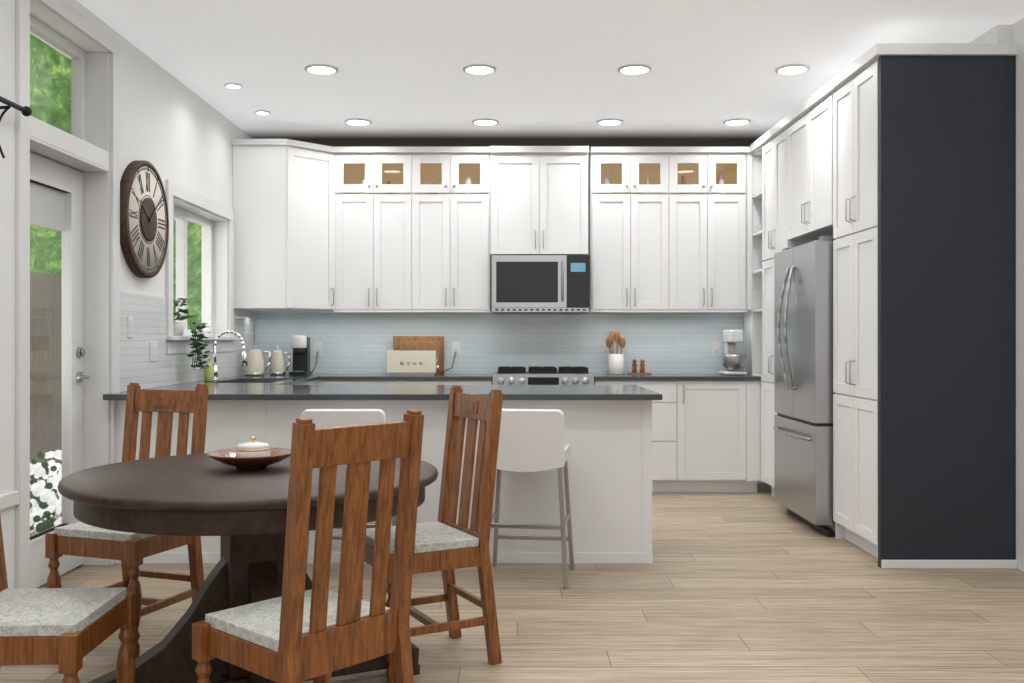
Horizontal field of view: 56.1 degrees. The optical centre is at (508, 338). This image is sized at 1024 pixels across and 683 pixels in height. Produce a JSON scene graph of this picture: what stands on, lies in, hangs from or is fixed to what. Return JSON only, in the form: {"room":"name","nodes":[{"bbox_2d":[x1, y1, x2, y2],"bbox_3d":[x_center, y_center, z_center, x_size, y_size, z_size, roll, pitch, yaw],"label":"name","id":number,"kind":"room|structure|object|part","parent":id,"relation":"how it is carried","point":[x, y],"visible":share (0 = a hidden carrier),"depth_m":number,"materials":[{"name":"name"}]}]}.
{"room":"kitchen","nodes":[
{"label":"kitchen","id":0,"kind":"room"},
{"bbox_2d":[0,0,254,588],"bbox_3d":[-2.214,-0.230,2.885,0.212,2.860,10.470,0,0,0],"label":"wall","id":1,"kind":"structure","parent":0,"point":[174,129],"depth_m":5.44,"materials":[{"name":"white paint"}]},
{"bbox_2d":[0,491,18,510],"bbox_3d":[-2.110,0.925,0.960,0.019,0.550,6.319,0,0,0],"label":"window sill","id":2,"kind":"structure","parent":1,"relation":"attached to","point":[9,499],"depth_m":4.04,"materials":[{"name":"white wood"}]},
{"bbox_2d":[0,96,31,157],"bbox_3d":[-2.071,-0.867,2.646,0.093,0.256,2.892,0,0,0],"label":"curtain rod","id":3,"kind":"object","parent":1,"relation":"attached to","point":[26,110],"visible":1,"depth_m":3.93,"materials":[{"name":"black metal"}]},
{"bbox_2d":[16,0,119,587],"bbox_3d":[-2.209,-0.203,4.655,0.219,2.805,1.060,0,0,0],"label":"door frame","id":4,"kind":"structure","parent":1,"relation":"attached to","point":[89,87],"depth_m":5.08,"materials":[{"name":"white painted wood"},{"name":"glass"}]},
{"bbox_2d":[30,152,89,587],"bbox_3d":[-2.243,0.154,4.655,0.112,2.068,0.854,0,0,0],"label":"patio door","id":5,"kind":"structure","parent":4,"relation":"attached to","point":[56,196],"depth_m":4.93,"materials":[{"name":"white"}]},
{"bbox_2d":[128,317,132,337],"bbox_3d":[-2.103,-0.065,5.340,0.008,0.116,0.070,0,0,0],"label":"light switch","id":6,"kind":"object","parent":1,"relation":"attached to","point":[130,327],"visible":1,"depth_m":5.33,"materials":[{"name":"white plastic"}]},
{"bbox_2d":[120,160,168,277],"bbox_3d":[-2.086,-0.686,5.520,0.064,0.670,0.670,0,0,0],"label":"wall clock","id":7,"kind":"object","parent":1,"relation":"attached to","point":[144,226],"visible":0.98,"depth_m":5.45,"materials":[{"name":"brown wood"}]},
{"bbox_2d":[150,342,157,361],"bbox_3d":[-2.103,0.075,5.690,0.008,0.116,0.120,0,0,0],"label":"light switch","id":8,"kind":"object","parent":1,"relation":"attached to","point":[153,351],"visible":1,"depth_m":5.68,"materials":[{"name":"white plastic"}]},
{"bbox_2d":[166,179,237,353],"bbox_3d":[-2.185,-0.445,6.628,0.230,1.080,1.445,0,0,0],"label":"window","id":9,"kind":"structure","parent":1,"relation":"in","point":[218,274],"depth_m":6.96,"materials":[{"name":"white wood"}]},
{"bbox_2d":[173,298,210,369],"bbox_3d":[-2.078,-0.033,6.179,0.275,0.471,0.262,0,0,0],"label":"trailing plant","id":10,"kind":"object","parent":9,"relation":"on","point":[178,328],"visible":0.92,"depth_m":6.15,"materials":[{"name":"green plant"}]},
{"bbox_2d":[232,139,343,310],"bbox_3d":[-1.724,-0.883,7.515,0.788,1.295,0.331,0,0,0],"label":"upper cabinet","id":11,"kind":"object","parent":1,"relation":"attached to","point":[310,234],"depth_m":7.36,"materials":[{"name":"white wood"}]},
{"bbox_2d":[255,139,764,482],"bbox_3d":[1.065,-0.230,8.039,6.770,2.860,0.162,0,0,0],"label":"wall","id":12,"kind":"structure","parent":0,"point":[491,343],"depth_m":7.96,"materials":[{"name":"blue tile"}]},
{"bbox_2d":[313,342,321,355],"bbox_3d":[-1.585,0.083,7.954,0.070,0.115,0.006,0,0,0],"label":"electrical outlet","id":13,"kind":"object","parent":12,"relation":"attached to","point":[317,346],"visible":1,"depth_m":7.95,"materials":[{"name":"white plastic"}]},
{"bbox_2d":[344,183,419,310],"bbox_3d":[-1.058,-0.735,7.813,0.686,0.999,0.307,0,0,0],"label":"upper cabinet","id":14,"kind":"object","parent":12,"relation":"attached to","point":[382,230],"depth_m":7.67,"materials":[{"name":"white wood"}]},
{"bbox_2d":[420,183,490,310],"bbox_3d":[-0.493,-0.735,7.813,0.685,0.999,0.307,0,0,0],"label":"upper cabinet","id":15,"kind":"object","parent":12,"relation":"attached to","point":[455,257],"depth_m":7.67,"materials":[{"name":"white wood"}]},
{"bbox_2d":[465,175,471,193],"bbox_3d":[-0.330,-1.250,7.830,0.058,0.170,0.058,0,0,-15],"label":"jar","id":16,"kind":"object","parent":15,"relation":"in","point":[468,178],"depth_m":7.81,"materials":[{"name":"white ceramic"}]},
{"bbox_2d":[452,342,459,355],"bbox_3d":[-0.440,0.083,7.954,0.070,0.115,0.006,0,0,0],"label":"electrical outlet","id":17,"kind":"object","parent":12,"relation":"attached to","point":[456,347],"visible":1,"depth_m":7.95,"materials":[{"name":"white plastic"}]},
{"bbox_2d":[490,146,588,258],"bbox_3d":[0.240,-1.091,7.745,0.776,0.849,0.443,0,0,0],"label":"upper cabinet","id":18,"kind":"object","parent":12,"relation":"attached to","point":[538,200],"visible":1,"depth_m":7.57,"materials":[{"name":"white wood"}]},
{"bbox_2d":[492,255,588,312],"bbox_3d":[0.248,-0.435,7.728,0.767,0.446,0.453,0,0,0],"label":"over-the-range microwave","id":19,"kind":"object","parent":18,"relation":"attached to","point":[540,283],"visible":1,"depth_m":7.55,"materials":[{"name":"silver metal"}]},
{"bbox_2d":[601,342,609,355],"bbox_3d":[0.800,0.083,7.954,0.070,0.115,0.006,0,0,0],"label":"electrical outlet","id":20,"kind":"object","parent":12,"relation":"attached to","point":[604,350],"visible":0.77,"depth_m":7.95,"materials":[{"name":"white plastic"}]},
{"bbox_2d":[588,147,752,311],"bbox_3d":[1.297,-0.872,7.795,1.290,1.317,0.343,0,0,0],"label":"upper cabinet","id":21,"kind":"object","parent":12,"relation":"attached to","point":[664,246],"depth_m":7.66,"materials":[{"name":"white wood"}]},
{"bbox_2d":[603,169,610,193],"bbox_3d":[0.800,-1.274,7.830,0.077,0.220,0.077,0,0,-15],"label":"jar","id":22,"kind":"object","parent":21,"relation":"in","point":[606,180],"depth_m":7.82,"materials":[{"name":"white ceramic"}]},
{"bbox_2d":[644,172,650,193],"bbox_3d":[1.130,-1.264,7.830,0.068,0.200,0.068,0,0,-15],"label":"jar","id":23,"kind":"object","parent":21,"relation":"in","point":[647,175],"depth_m":7.82,"materials":[{"name":"white ceramic"}]},
{"bbox_2d":[679,176,695,193],"bbox_3d":[1.455,-1.250,7.834,0.149,0.170,0.080,0,0,-6],"label":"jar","id":24,"kind":"object","parent":21,"relation":"in","point":[682,178],"depth_m":7.82,"materials":[{"name":"brown ceramic"}]},
{"bbox_2d":[716,171,725,193],"bbox_3d":[1.730,-1.270,7.830,0.087,0.210,0.087,0,0,-15],"label":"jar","id":25,"kind":"object","parent":21,"relation":"in","point":[720,181],"depth_m":7.81,"materials":[{"name":"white ceramic"}]},
{"bbox_3d":[1.923,-0.882,7.801,0.039,1.295,0.332,0,0,0],"label":"cabinet filler","id":26,"kind":"part","parent":21,"relation":"part of","materials":[{"name":"white wood"}]},
{"bbox_2d":[712,342,720,355],"bbox_3d":[1.720,0.083,7.954,0.070,0.115,0.006,0,0,0],"label":"electrical outlet","id":27,"kind":"object","parent":12,"relation":"attached to","point":[716,348],"visible":1,"depth_m":7.95,"materials":[{"name":"white plastic"}]},
{"bbox_2d":[0,483,1023,682],"bbox_3d":[0.625,1.230,2.885,7.650,0.060,10.470,0,0,0],"label":"floor","id":28,"kind":"structure","parent":0,"point":[761,585],"depth_m":4.18,"materials":[{"name":"brown wood"}]},
{"bbox_2d":[0,517,135,682],"bbox_3d":[-1.327,0.695,2.629,0.463,1.016,0.440,0,0,-2],"label":"chair","id":29,"kind":"object","parent":28,"relation":"on","point":[66,630],"visible":1,"depth_m":2.56,"materials":[{"name":"brown wood"}]},
{"bbox_2d":[45,383,208,658],"bbox_3d":[-1.511,0.695,3.846,0.440,1.016,0.463,0,0,20],"label":"chair","id":30,"kind":"object","parent":28,"relation":"on","point":[130,551],"visible":0.69,"depth_m":3.93,"materials":[{"name":"brown wood"}]},
{"bbox_2d":[57,453,437,682],"bbox_3d":[-0.850,0.823,3.240,1.220,0.755,1.220,0,0,0],"label":"dining table","id":31,"kind":"object","parent":28,"relation":"on","point":[242,513],"visible":0.48,"depth_m":3.06,"materials":[{"name":"brown wood"}]},
{"bbox_2d":[206,436,290,468],"bbox_3d":[-0.890,0.390,3.320,0.300,0.109,0.300,0,0,0],"label":"bowl","id":32,"kind":"object","parent":31,"relation":"on","point":[253,454],"visible":1,"depth_m":3.27,"materials":[{"name":"brown ceramic"}]},
{"bbox_2d":[192,409,423,682],"bbox_3d":[-0.525,0.695,2.542,0.463,1.016,0.440,0,0,42],"label":"chair","id":33,"kind":"object","parent":28,"relation":"on","point":[318,632],"visible":1,"depth_m":2.42,"materials":[{"name":"brown wood"}]},
{"bbox_2d":[298,380,317,384],"bbox_3d":[-1.808,0.760,7.220,0.618,0.880,0.442,0,0,0],"label":"base cabinet","id":34,"kind":"object","parent":28,"relation":"on","point":[313,382],"depth_m":7.29,"materials":[{"name":"white wood"}]},
{"bbox_2d":[300,409,395,585],"bbox_3d":[-0.790,0.768,4.800,0.432,0.866,0.501,0,0,0],"label":"stool","id":35,"kind":"object","parent":28,"relation":"on","point":[328,417],"visible":0.17,"depth_m":4.55,"materials":[{"name":"white leather"}]},
{"bbox_2d":[330,380,389,384],"bbox_3d":[-1.194,0.760,7.694,0.508,0.880,0.547,0,0,0],"label":"base cabinet","id":36,"kind":"object","parent":28,"relation":"on","point":[332,382],"depth_m":7.42,"materials":[{"name":"white wood"}]},
{"bbox_2d":[319,374,492,379],"bbox_3d":[-0.794,0.303,7.668,1.327,0.031,0.597,0,0,0],"label":"countertop","id":37,"kind":"structure","parent":36,"relation":"on","point":[321,376],"depth_m":7.39,"materials":[{"name":"grey stone"}]},
{"bbox_2d":[387,350,438,374],"bbox_3d":[-0.763,0.188,7.690,0.403,0.198,0.180,0,0,0],"label":"toaster","id":38,"kind":"object","parent":37,"relation":"on","point":[428,359],"visible":1,"depth_m":7.60,"materials":[{"name":"beige metal"}]},
{"bbox_2d":[393,336,443,373],"bbox_3d":[-0.745,0.132,7.912,0.420,0.314,0.078,0,0,0],"label":"cutting boards","id":39,"kind":"object","parent":37,"relation":"on","point":[418,343],"visible":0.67,"depth_m":7.89,"materials":[{"name":"brown wood"}]},
{"bbox_2d":[116,400,652,562],"bbox_3d":[-0.674,0.760,5.566,2.886,0.880,0.868,0,0,0],"label":"base cabinet","id":40,"kind":"object","parent":28,"relation":"on","point":[609,459],"visible":0.27,"depth_m":5.14,"materials":[{"name":"white wood"}]},
{"bbox_2d":[103,374,318,399],"bbox_3d":[-1.792,0.303,6.484,0.651,0.031,2.967,0,0,0],"label":"countertop","id":41,"kind":"structure","parent":40,"relation":"on","point":[215,392],"depth_m":5.94,"materials":[{"name":"grey stone"}]},
{"bbox_2d":[204,355,214,381],"bbox_3d":[-2.026,0.198,6.500,0.073,0.179,0.062,0,0,0],"label":"soap dispenser","id":42,"kind":"object","parent":41,"relation":"on","point":[209,374],"visible":0.88,"depth_m":6.48,"materials":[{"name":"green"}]},
{"bbox_2d":[212,330,247,380],"bbox_3d":[-1.945,0.112,6.633,0.260,0.352,0.134,0,0,0],"label":"gooseneck faucet","id":43,"kind":"object","parent":41,"relation":"on","point":[244,353],"visible":0.9,"depth_m":6.66,"materials":[{"name":"silver metal"}]},
{"bbox_2d":[212,379,287,382],"bbox_3d":[-1.780,0.395,6.675,0.418,0.206,0.748,0,0,0],"label":"sink basin","id":44,"kind":"object","parent":41,"relation":"in","point":[252,381],"visible":0.06,"depth_m":7.04,"materials":[{"name":"silver metal"}]},
{"bbox_2d":[245,345,270,375],"bbox_3d":[-1.973,0.167,7.500,0.227,0.240,0.150,0,0,0],"label":"kettle","id":45,"kind":"object","parent":41,"relation":"on","point":[255,366],"visible":0.94,"depth_m":7.45,"materials":[{"name":"beige metal"}]},
{"bbox_2d":[267,347,290,374],"bbox_3d":[-1.835,0.174,7.660,0.191,0.225,0.124,0,0,0],"label":"kettle","id":46,"kind":"object","parent":41,"relation":"on","point":[277,365],"visible":0.96,"depth_m":7.62,"materials":[{"name":"beige metal"}]},
{"bbox_2d":[289,335,310,374],"bbox_3d":[-1.680,0.128,7.724,0.140,0.319,0.212,0,0,0],"label":"coffee machine","id":47,"kind":"object","parent":41,"relation":"on","point":[300,345],"visible":1,"depth_m":7.72,"materials":[{"name":"black plastic"}]},
{"bbox_2d":[311,352,455,372],"bbox_3d":[-1.050,0.194,7.868,1.227,0.171,0.163,0,0,0],"label":"power cords","id":48,"kind":"object","parent":41,"relation":"on","point":[437,370],"visible":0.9,"depth_m":7.91,"materials":[{"name":"black plastic"}]},
{"bbox_2d":[223,382,661,399],"bbox_3d":[-0.329,0.303,5.511,2.257,0.031,1.024,0,0,0],"label":"countertop","id":49,"kind":"structure","parent":40,"relation":"on","point":[290,388],"depth_m":5.16,"materials":[{"name":"grey stone"}]},
{"bbox_2d":[390,380,441,384],"bbox_3d":[-0.790,0.760,7.694,0.539,0.880,0.547,0,0,0],"label":"base cabinet","id":50,"kind":"object","parent":28,"relation":"on","point":[392,382],"depth_m":7.42,"materials":[{"name":"white wood"}]},
{"bbox_2d":[362,385,502,682],"bbox_3d":[-0.316,0.695,3.613,0.463,1.016,0.440,0,0,-28],"label":"chair","id":51,"kind":"object","parent":28,"relation":"on","point":[446,544],"visible":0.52,"depth_m":3.55,"materials":[{"name":"brown wood"}]},
{"bbox_2d":[442,379,492,384],"bbox_3d":[-0.385,0.760,7.694,0.509,0.880,0.547,0,0,0],"label":"base cabinet","id":52,"kind":"object","parent":28,"relation":"on","point":[444,382],"depth_m":7.42,"materials":[{"name":"white wood"}]},
{"bbox_2d":[491,409,573,588],"bbox_3d":[0.095,0.768,4.801,0.432,0.866,0.501,0,0,8],"label":"stool","id":53,"kind":"object","parent":28,"relation":"on","point":[531,440],"visible":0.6,"depth_m":4.58,"materials":[{"name":"white plastic"}]},
{"bbox_2d":[493,366,593,384],"bbox_3d":[0.265,0.703,7.649,0.780,0.955,0.611,0,0,0],"label":"gas range","id":54,"kind":"object","parent":28,"relation":"on","point":[542,375],"visible":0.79,"depth_m":7.38,"materials":[{"name":"silver metal"}]},
{"bbox_2d":[594,380,685,491],"bbox_3d":[1.010,0.760,7.694,0.700,0.880,0.547,0,0,0],"label":"base cabinet","id":55,"kind":"object","parent":28,"relation":"on","point":[668,413],"depth_m":7.42,"materials":[{"name":"white wood"}]},
{"bbox_2d":[686,380,759,491],"bbox_3d":[1.620,0.760,7.694,0.644,0.880,0.547,0,0,0],"label":"base cabinet","id":56,"kind":"object","parent":28,"relation":"on","point":[705,435],"depth_m":7.43,"materials":[{"name":"white wood"}]},
{"bbox_2d":[594,374,760,379],"bbox_3d":[1.300,0.303,7.679,1.281,0.031,0.577,0,0,0],"label":"countertop","id":57,"kind":"structure","parent":56,"relation":"on","point":[596,376],"depth_m":7.39,"materials":[{"name":"grey stone"}]},
{"bbox_2d":[606,331,625,374],"bbox_3d":[0.869,0.110,7.800,0.162,0.354,0.130,0,0,0],"label":"utensil crock","id":58,"kind":"object","parent":57,"relation":"on","point":[616,364],"visible":1,"depth_m":7.76,"materials":[{"name":"white ceramic"}]},
{"bbox_2d":[628,359,651,374],"bbox_3d":[1.062,0.226,7.800,0.175,0.122,0.120,0,0,0],"label":"pepper mills","id":59,"kind":"object","parent":57,"relation":"on","point":[634,367],"visible":1,"depth_m":7.78,"materials":[{"name":"brown wood"}]},
{"bbox_2d":[719,330,746,374],"bbox_3d":[1.800,0.107,7.705,0.198,0.359,0.269,0,0,0],"label":"stand mixer","id":60,"kind":"object","parent":57,"relation":"on","point":[733,363],"visible":1,"depth_m":7.60,"materials":[{"name":"white metal"}]},
{"bbox_2d":[751,371,758,375],"bbox_3d":[2.094,0.744,7.495,0.300,0.913,0.369,0,0,0],"label":"shelf","id":61,"kind":"object","parent":28,"relation":"on","point":[756,373],"depth_m":7.68,"materials":[{"name":"white wood"}]},
{"bbox_2d":[759,116,805,495],"bbox_3d":[2.261,-0.172,7.035,0.633,2.744,0.670,0,0,0],"label":"tall cabinet","id":62,"kind":"object","parent":28,"relation":"on","point":[772,144],"depth_m":7.20,"materials":[{"name":"white wood"}]},
{"bbox_2d":[773,236,834,536],"bbox_3d":[2.162,0.287,6.242,0.796,1.825,0.895,0,0,0],"label":"refrigerator","id":63,"kind":"object","parent":28,"relation":"on","point":[803,382],"visible":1,"depth_m":6.00,"materials":[{"name":"silver metal"}]},
{"bbox_2d":[827,43,1002,557],"bbox_3d":[2.261,-0.172,5.425,0.633,2.744,0.711,0,0,0],"label":"tall cabinet","id":64,"kind":"object","parent":28,"relation":"on","point":[854,92],"depth_m":5.35,"materials":[{"name":"white wood"}]},
{"bbox_2d":[878,56,1015,567],"bbox_3d":[2.301,-0.141,5.048,0.707,2.683,0.040,0,0,0],"label":"panel","id":65,"kind":"object","parent":64,"relation":"attached to","point":[946,307],"depth_m":5.03,"materials":[{"name":"grey paint"}]},
{"bbox_2d":[881,560,1016,568],"bbox_3d":[2.302,1.177,5.019,0.707,0.045,0.017,0,0,0],"label":"baseboard","id":66,"kind":"structure","parent":65,"relation":"attached to","point":[885,564],"depth_m":5.01,"materials":[{"name":"white wood"}]},
{"bbox_2d":[30,0,1023,138],"bbox_3d":[0.925,-1.710,2.885,7.050,0.100,10.470,0,0,0],"label":"ceiling","id":67,"kind":"structure","parent":0,"point":[402,74],"depth_m":5.64,"materials":[{"name":"white paint"}]},
{"bbox_2d":[225,83,241,88],"bbox_3d":[-1.800,-1.653,6.270,0.110,0.013,0.110,0,0,0],"label":"recessed light","id":68,"kind":"object","parent":67,"relation":"in","point":[233,85],"visible":1,"depth_m":6.27,"materials":[{"name":"white"}]},
{"bbox_2d":[255,110,269,114],"bbox_3d":[-1.800,-1.653,7.010,0.110,0.013,0.110,0,0,0],"label":"recessed light","id":69,"kind":"object","parent":67,"relation":"in","point":[262,112],"visible":1,"depth_m":7.01,"materials":[{"name":"white"}]},
{"bbox_2d":[304,64,338,74],"bbox_3d":[-1.150,-1.653,5.890,0.207,0.013,0.207,0,0,0],"label":"recessed light","id":70,"kind":"object","parent":67,"relation":"in","point":[323,69],"visible":1,"depth_m":5.89,"materials":[{"name":"white"}]},
{"bbox_2d":[344,118,371,125],"bbox_3d":[-1.150,-1.653,7.320,0.207,0.013,0.207,0,0,0],"label":"recessed light","id":71,"kind":"object","parent":67,"relation":"in","point":[357,121],"visible":0.98,"depth_m":7.31,"materials":[{"name":"white"}]},
{"bbox_2d":[463,64,495,74],"bbox_3d":[-0.180,-1.653,5.890,0.207,0.013,0.207,0,0,0],"label":"recessed light","id":72,"kind":"object","parent":67,"relation":"in","point":[479,69],"visible":0.98,"depth_m":5.89,"materials":[{"name":"white"}]},
{"bbox_2d":[472,118,498,125],"bbox_3d":[-0.180,-1.653,7.320,0.207,0.013,0.207,0,0,0],"label":"recessed light","id":73,"kind":"object","parent":67,"relation":"in","point":[485,121],"visible":1,"depth_m":7.31,"materials":[{"name":"white"}]},
{"bbox_2d":[596,118,623,125],"bbox_3d":[0.770,-1.653,7.320,0.207,0.013,0.207,0,0,0],"label":"recessed light","id":74,"kind":"object","parent":67,"relation":"in","point":[610,121],"visible":0.98,"depth_m":7.31,"materials":[{"name":"white"}]},
{"bbox_2d":[618,64,650,74],"bbox_3d":[0.770,-1.653,5.890,0.207,0.013,0.207,0,0,0],"label":"recessed light","id":75,"kind":"object","parent":67,"relation":"in","point":[632,69],"visible":1,"depth_m":5.89,"materials":[{"name":"white"}]},
{"bbox_2d":[723,118,750,125],"bbox_3d":[1.740,-1.653,7.320,0.207,0.013,0.207,0,0,0],"label":"recessed light","id":76,"kind":"object","parent":67,"relation":"in","point":[738,121],"visible":0.98,"depth_m":7.31,"materials":[{"name":"white"}]},
{"bbox_2d":[775,64,809,74],"bbox_3d":[1.740,-1.653,5.890,0.207,0.013,0.207,0,0,0],"label":"recessed light","id":77,"kind":"object","parent":67,"relation":"in","point":[789,69],"visible":0.98,"depth_m":5.88,"materials":[{"name":"white plastic"}]},
{"bbox_2d":[970,17,1023,570],"bbox_3d":[2.690,-0.230,6.444,0.220,2.860,3.049,0,0,0],"label":"wall","id":78,"kind":"structure","parent":0,"point":[1013,33],"depth_m":5.00,"materials":[{"name":"white paint"}]},
{"bbox_2d":[787,81,830,242],"bbox_3d":[2.261,-1.116,6.240,0.633,0.856,0.920,0,0,0],"label":"upper cabinet","id":79,"kind":"object","parent":78,"relation":"attached to","point":[814,166],"depth_m":6.21,"materials":[{"name":"white wood"}]},
{"label":"outside","id":80,"kind":"structure","parent":0,"visible":0},
{"bbox_2d":[30,33,201,532],"bbox_3d":[-8.161,-2.220,5.045,11.679,7.160,18.090,0,0,0],"label":"garden","id":81,"kind":"object","parent":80,"point":[48,360],"depth_m":9.72,"materials":[{"name":"green plant"}]}
]}

